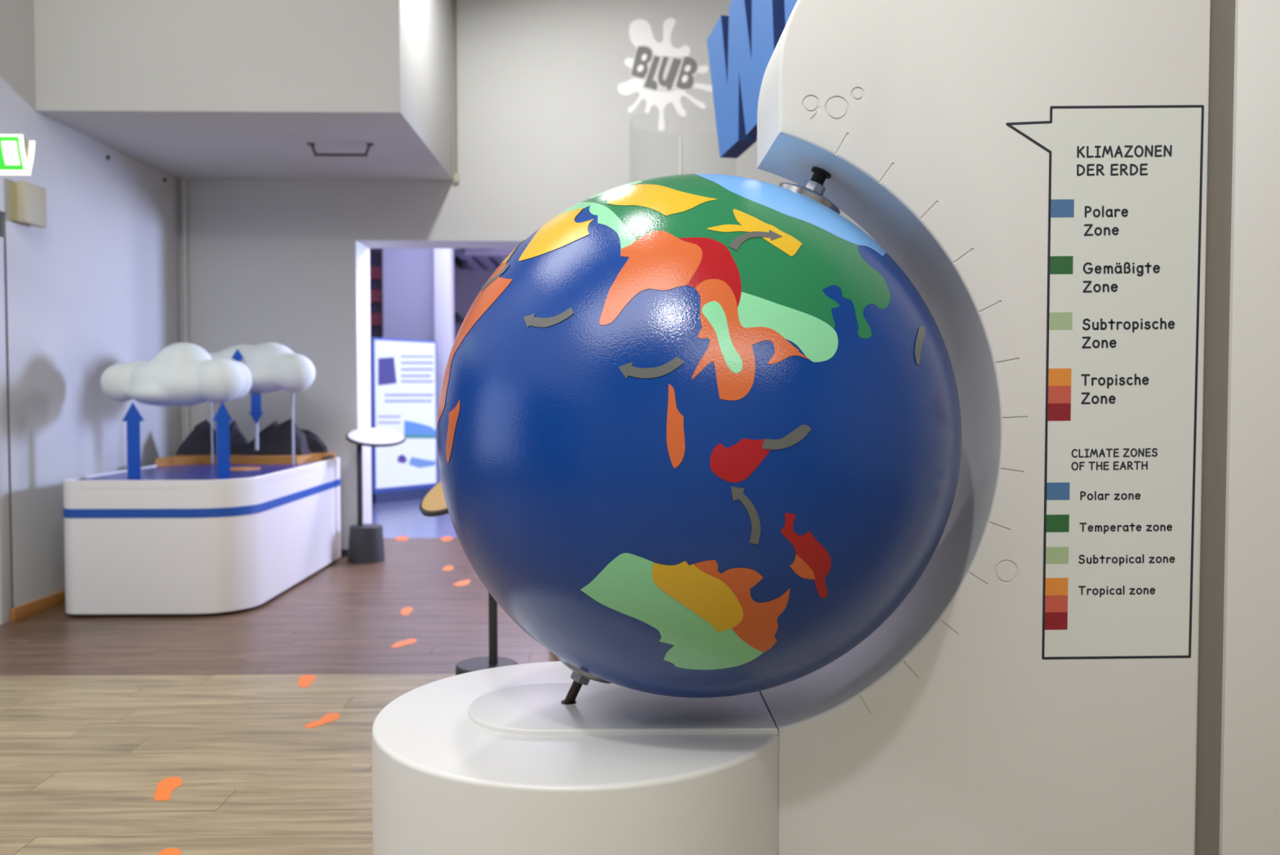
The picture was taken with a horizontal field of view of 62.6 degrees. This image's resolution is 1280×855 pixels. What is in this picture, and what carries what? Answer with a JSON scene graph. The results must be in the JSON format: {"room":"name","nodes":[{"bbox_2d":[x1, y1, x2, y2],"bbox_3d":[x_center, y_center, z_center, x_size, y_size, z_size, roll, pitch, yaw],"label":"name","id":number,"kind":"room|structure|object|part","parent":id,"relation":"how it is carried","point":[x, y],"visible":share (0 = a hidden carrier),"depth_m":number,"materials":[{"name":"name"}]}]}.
{"room":"museum","nodes":[
{"label":"museum","id":0,"kind":"room"},
{"bbox_2d":[0,0,182,608],"bbox_3d":[-3.773,-1.189,2.539,0.600,4.800,11.310,0,2,-1],"label":"wall","id":1,"kind":"structure","parent":0,"point":[95,289],"depth_m":6.51,"materials":[{"name":"paint"}]},
{"bbox_2d":[0,236,11,624],"bbox_3d":[-3.725,0.019,5.859,0.350,2.155,0.100,0,2,-1],"label":"trim","id":2,"kind":"structure","parent":1,"relation":"attached to","point":[5,538],"depth_m":5.87,"materials":[{"name":"paint"}]},
{"bbox_2d":[9,607,17,621],"bbox_3d":[-3.536,1.057,5.937,0.030,0.075,0.025,0,2,-1],"label":"baseboard","id":3,"kind":"object","parent":1,"relation":"attached to","point":[13,611],"visible":1,"depth_m":5.92,"materials":[{"name":"brown wood"}]},
{"bbox_2d":[0,134,35,175],"bbox_3d":[-3.185,-1.266,4.897,0.673,0.178,0.107,0,2,-1],"label":"exit sign","id":4,"kind":"object","parent":1,"relation":"attached to","point":[16,152],"visible":1,"depth_m":4.88,"materials":[{"name":"white plastic"}]},
{"bbox_3d":[-2.911,-1.268,4.865,0.067,0.103,0.030,0,2,-1],"label":"pictogram door","id":5,"kind":"part","parent":4,"relation":"part of","materials":[{"name":"white plastic"}]},
{"bbox_3d":[-3.175,-1.184,4.899,0.653,0.014,0.022,0,2,-1],"label":"rail","id":6,"kind":"part","parent":4,"relation":"part of","materials":[{"name":"white plastic"}]},
{"bbox_3d":[-3.187,-1.270,4.925,0.631,0.165,0.051,0,2,-1],"label":"panel","id":7,"kind":"part","parent":4,"relation":"part of","materials":[{"name":"grey plastic"}]},
{"bbox_2d":[9,180,46,227],"bbox_3d":[-3.502,-1.275,6.024,0.085,0.231,0.230,0,2,-1],"label":"wall box","id":8,"kind":"object","parent":1,"relation":"attached to","point":[28,200],"visible":1,"depth_m":5.95,"materials":[{"name":"beige plastic"}]},
{"bbox_3d":[-3.525,-1.275,6.024,0.040,0.211,0.210,0,2,-1],"label":"plate","id":9,"kind":"part","parent":8,"relation":"part of","materials":[{"name":"beige plastic"}]},
{"bbox_2d":[16,589,65,620],"bbox_3d":[-3.554,1.016,7.113,0.022,0.075,2.330,0,2,-1],"label":"baseboard","id":10,"kind":"structure","parent":1,"relation":"attached to","point":[33,607],"depth_m":6.19,"materials":[{"name":"brown wood"}]},
{"bbox_2d":[33,0,453,180],"bbox_3d":[-2.502,-2.821,7.162,2.134,1.859,2.010,0,2,-1],"label":"ceiling bulkhead","id":11,"kind":"structure","parent":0,"point":[185,89],"depth_m":6.20,"materials":[{"name":"paint"}]},
{"bbox_2d":[306,142,373,156],"bbox_3d":[-1.988,-1.844,6.986,0.431,0.088,0.040,0,2,-1],"label":"bracket","id":12,"kind":"object","parent":11,"relation":"attached to","point":[312,144],"visible":1,"depth_m":6.98,"materials":[{"name":"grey metal"}]},
{"bbox_3d":[-2.168,-1.847,6.982,0.048,0.082,0.020,0,2,-1],"label":"leg","id":13,"kind":"part","parent":12,"relation":"part of","materials":[{"name":"brown metal"}]},
{"bbox_3d":[-1.807,-1.847,6.990,0.048,0.082,0.020,0,2,-1],"label":"leg","id":14,"kind":"part","parent":12,"relation":"part of","materials":[{"name":"brown metal"}]},
{"bbox_2d":[0,498,559,854],"bbox_3d":[-0.792,1.004,9.426,11.200,0.060,17.600,0,2,-1],"label":"floor","id":15,"kind":"structure","parent":0,"point":[83,758],"depth_m":4.39,"materials":[{"name":"brown wood"}]},
{"bbox_2d":[153,776,182,799],"bbox_3d":[-1.542,1.181,3.442,0.077,0.001,0.213,-1,2,-20],"label":"sticker","id":16,"kind":"object","parent":15,"relation":"on","point":[165,787],"visible":1,"depth_m":3.45,"materials":[{"name":"orange plastic"}]},
{"bbox_2d":[157,847,181,854],"bbox_3d":[-1.314,1.198,2.926,0.064,0.001,0.138,-1,2,-15],"label":"sticker","id":17,"kind":"object","parent":15,"relation":"on","point":[171,851],"visible":1,"depth_m":2.96,"materials":[{"name":"orange plastic"}]},
{"bbox_2d":[62,342,341,617],"bbox_3d":[-2.844,0.236,7.047,1.206,1.639,2.125,0,2,-1],"label":"water cycle exhibit","id":18,"kind":"object","parent":15,"relation":"on","point":[225,523],"visible":1,"depth_m":6.34,"materials":[{"name":"white plastic"}]},
{"bbox_3d":[-3.031,0.037,7.445,0.012,0.453,0.012,0,2,-1],"label":"support rod","id":19,"kind":"part","parent":18,"relation":"part of","materials":[{"name":"grey metal"}]},
{"bbox_3d":[-2.661,0.061,7.304,0.024,0.190,0.024,0,2,-1],"label":"support rod","id":20,"kind":"part","parent":18,"relation":"part of","materials":[{"name":"grey metal"}]},
{"bbox_3d":[-2.459,-0.007,7.455,0.018,0.542,0.018,0,2,-1],"label":"support rod","id":21,"kind":"part","parent":18,"relation":"part of","materials":[{"name":"grey metal"}]},
{"bbox_2d":[297,674,315,687],"bbox_3d":[-1.496,1.136,4.718,0.074,0.001,0.206,0,2,-12],"label":"sticker","id":22,"kind":"object","parent":15,"relation":"on","point":[304,681],"visible":1,"depth_m":4.72,"materials":[{"name":"orange"}]},
{"bbox_2d":[302,712,340,727],"bbox_3d":[-1.247,1.156,4.150,0.080,0.001,0.195,1,2,18],"label":"sticker","id":23,"kind":"object","parent":15,"relation":"on","point":[330,717],"visible":1,"depth_m":4.15,"materials":[{"name":"orange plastic"}]},
{"bbox_2d":[346,427,405,564],"bbox_3d":[-2.013,0.516,8.034,0.444,1.012,0.436,0,2,-1],"label":"stand","id":24,"kind":"object","parent":15,"relation":"on","point":[366,540],"visible":1,"depth_m":7.96,"materials":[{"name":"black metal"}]},
{"bbox_2d":[369,252,382,337],"bbox_3d":[-3.497,-0.730,13.834,0.278,3.100,0.360,0,2,-1],"label":"display shelf","id":25,"kind":"object","parent":15,"relation":"on","point":[375,258],"visible":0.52,"depth_m":13.67,"materials":[{"name":"grey"}]},
{"bbox_2d":[393,536,408,540],"bbox_3d":[-2.103,0.978,9.266,0.138,0.001,0.280,0,2,-1],"label":"sticker","id":26,"kind":"object","parent":15,"relation":"on","point":[399,538],"visible":1,"depth_m":9.26,"materials":[{"name":"orange plastic"}]},
{"bbox_2d":[390,638,417,647],"bbox_3d":[-1.217,1.112,5.426,0.089,0.001,0.205,1,2,31],"label":"sticker","id":27,"kind":"object","parent":15,"relation":"on","point":[408,641],"visible":1,"depth_m":5.42,"materials":[{"name":"orange"}]},
{"bbox_2d":[370,337,437,503],"bbox_3d":[-2.850,-0.093,12.564,0.230,1.913,0.979,1,2,37],"label":"display","id":28,"kind":"object","parent":15,"relation":"on","point":[403,371],"visible":0.94,"depth_m":12.48,"materials":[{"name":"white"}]},
{"bbox_2d":[377,356,396,385],"bbox_3d":[-2.945,-0.655,12.258,0.003,0.333,0.274,1,2,37],"label":"photo","id":29,"kind":"object","parent":28,"relation":"attached to","point":[387,366],"depth_m":12.26,"materials":[{"name":"blue"}]},
{"bbox_2d":[400,606,413,615],"bbox_3d":[-1.382,1.085,6.208,0.071,0.001,0.238,0,2,-1],"label":"sticker","id":30,"kind":"object","parent":15,"relation":"on","point":[406,611],"visible":1,"depth_m":6.21,"materials":[{"name":"orange"}]},
{"bbox_2d":[440,536,453,541],"bbox_3d":[-1.709,0.979,9.259,0.112,0.001,0.288,0,2,-1],"label":"sticker","id":31,"kind":"object","parent":15,"relation":"on","point":[445,538],"visible":1,"depth_m":9.26,"materials":[{"name":"orange"}]},
{"bbox_2d":[441,565,453,570],"bbox_3d":[-1.405,1.032,7.719,0.076,0.001,0.224,0,2,-1],"label":"sticker","id":32,"kind":"object","parent":15,"relation":"on","point":[446,567],"visible":1,"depth_m":7.71,"materials":[{"name":"orange"}]},
{"bbox_2d":[453,579,470,586],"bbox_3d":[-1.197,1.052,7.135,0.092,0.001,0.246,0,2,10],"label":"sticker","id":33,"kind":"object","parent":15,"relation":"on","point":[464,582],"visible":1,"depth_m":7.10,"materials":[{"name":"orange"}]},
{"bbox_2d":[418,481,517,675],"bbox_3d":[-0.714,0.625,4.432,0.431,1.042,0.455,0,2,-1],"label":"stand","id":34,"kind":"object","parent":15,"relation":"on","point":[433,504],"visible":0.27,"depth_m":4.42,"materials":[{"name":"black metal"}]},
{"bbox_2d":[679,137,682,174],"bbox_3d":[0.227,-0.896,5.598,0.570,1.443,0.570,0,2,-1],"label":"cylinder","id":35,"kind":"object","parent":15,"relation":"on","point":[680,138],"visible":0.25,"depth_m":5.57,"materials":[{"name":"white"}]},
{"bbox_2d":[371,0,1279,854],"bbox_3d":[0.789,-0.097,2.481,2.818,2.621,0.954,0,2,-1],"label":"stand","id":36,"kind":"object","parent":15,"relation":"on","point":[1081,198],"visible":0.95,"depth_m":2.31,"materials":[{"name":"white paint"}]},
{"bbox_3d":[-0.053,0.664,2.499,0.707,0.015,0.370,0,2,-1],"label":"foot plate","id":37,"kind":"part","parent":36,"relation":"part of","materials":[{"name":"white paint"}]},
{"bbox_2d":[436,173,961,697],"bbox_3d":[0.132,0.018,2.475,1.196,1.197,1.197,0,2,-1],"label":"globe","id":38,"kind":"object","parent":36,"relation":"on","point":[698,435],"visible":1,"depth_m":1.99,"materials":[{"name":"blue plastic"}]},
{"bbox_3d":[0.768,0.053,2.495,0.943,2.321,0.370,0,2,-1],"label":"panel","id":39,"kind":"part","parent":36,"relation":"part of","materials":[{"name":"white paint"}]},
{"bbox_3d":[1.748,-0.098,2.509,0.900,2.621,0.370,0,2,-1],"label":"panel","id":40,"kind":"part","parent":36,"relation":"part of","materials":[{"name":"white paint"}]},
{"bbox_2d":[369,248,382,252],"bbox_3d":[-0.774,-2.837,13.277,11.400,0.150,9.240,0,2,-1],"label":"ceiling","id":41,"kind":"structure","parent":0,"point":[371,250],"depth_m":17.21,"materials":[{"name":"grey"}]},
{"bbox_2d":[453,256,467,269],"bbox_3d":[-2.792,-2.666,16.364,0.268,0.406,0.169,2,3,45],"label":"ceiling spotlight","id":42,"kind":"object","parent":41,"relation":"attached to","point":[460,264],"visible":0.84,"depth_m":16.29,"materials":[{"name":"black metal"}]},
{"bbox_2d":[453,248,482,270],"bbox_3d":[-2.669,-2.702,15.564,0.140,0.280,4.200,0,2,-1],"label":"ceiling beam","id":43,"kind":"structure","parent":41,"relation":"attached to","point":[473,262],"depth_m":16.40,"materials":[{"name":"purple"}]},
{"bbox_2d":[466,248,497,270],"bbox_3d":[-2.415,-2.702,15.569,0.140,0.280,4.200,0,2,-1],"label":"ceiling beam","id":44,"kind":"structure","parent":41,"relation":"attached to","point":[490,263],"depth_m":16.77,"materials":[{"name":"purple"}]},
{"bbox_2d":[484,248,506,264],"bbox_3d":[-2.152,-2.702,15.575,0.140,0.280,4.200,0,2,-1],"label":"ceiling beam","id":45,"kind":"structure","parent":41,"relation":"attached to","point":[500,260],"depth_m":16.15,"materials":[{"name":"purple"}]},
{"bbox_2d":[464,248,514,257],"bbox_3d":[0.087,-2.579,15.200,5.200,0.220,0.150,0,2,-1],"label":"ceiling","id":46,"kind":"structure","parent":45,"relation":"attached to","point":[479,252],"depth_m":15.08,"materials":[{"name":"purple"}]},
{"bbox_2d":[382,248,434,340],"bbox_3d":[-2.924,-0.964,13.368,0.651,3.600,0.100,0,2,-1],"label":"wall partition","id":47,"kind":"structure","parent":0,"point":[408,273],"depth_m":13.29,"materials":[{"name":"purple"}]},
{"bbox_2d":[433,248,453,483],"bbox_3d":[-2.467,-0.961,13.277,0.203,3.600,0.300,0,2,-1],"label":"trim","id":48,"kind":"structure","parent":47,"relation":"attached to","point":[443,257],"depth_m":13.11,"materials":[{"name":"white paint"}]},
{"bbox_2d":[453,253,499,341],"bbox_3d":[-0.866,-1.170,17.856,11.400,3.700,0.200,0,2,-1],"label":"wall","id":49,"kind":"structure","parent":0,"point":[468,282],"depth_m":17.67,"materials":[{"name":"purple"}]},
{"bbox_2d":[453,311,463,323],"bbox_3d":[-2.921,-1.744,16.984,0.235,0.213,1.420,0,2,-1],"label":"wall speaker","id":50,"kind":"object","parent":49,"relation":"attached to","point":[457,318],"visible":0.58,"depth_m":16.31,"materials":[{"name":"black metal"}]},
{"bbox_2d":[177,0,878,549],"bbox_3d":[0.615,-1.396,8.506,8.820,4.800,0.450,0,2,-1],"label":"wall","id":51,"kind":"structure","parent":0,"point":[545,127],"depth_m":8.22,"materials":[{"name":"paint"}]},
{"bbox_2d":[181,177,189,438],"bbox_3d":[-3.534,-0.480,8.193,0.034,2.891,0.034,0,2,-1],"label":"pipe","id":52,"kind":"object","parent":51,"relation":"attached to","point":[183,180],"visible":0.4,"depth_m":8.16,"materials":[{"name":"metal"}]},
{"bbox_2d":[341,549,348,555],"bbox_3d":[-2.905,0.988,8.284,1.329,0.050,0.015,0,2,-1],"label":"baseboard","id":53,"kind":"structure","parent":51,"relation":"attached to","point":[344,552],"depth_m":8.29,"materials":[{"name":"grey"}]},
{"bbox_2d":[453,0,459,182],"bbox_3d":[-1.433,-2.846,8.174,0.045,1.879,0.030,0,2,-1],"label":"cable","id":54,"kind":"object","parent":51,"relation":"attached to","point":[455,176],"visible":1,"depth_m":8.18,"materials":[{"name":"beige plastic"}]},
{"bbox_2d":[617,17,712,131],"bbox_3d":[0.199,-2.757,8.222,0.747,0.876,0.007,0,2,-1],"label":"wall decal","id":55,"kind":"object","parent":51,"relation":"attached to","point":[662,73],"visible":1,"depth_m":8.22,"materials":[{"name":"white"}]},
{"bbox_3d":[-0.557,-3.669,2.643,11.400,0.150,11.960,0,2,-1],"label":"ceiling","id":56,"kind":"structure","parent":0,"visible":0},
{"bbox_2d":[706,0,797,158],"bbox_3d":[0.563,-2.444,4.128,0.085,2.401,2.167,0,2,-10],"label":"hanging letters","id":57,"kind":"object","parent":56,"relation":"hanging from","point":[742,43],"visible":0.72,"depth_m":4.64,"materials":[{"name":"blue plastic"}]}
]}

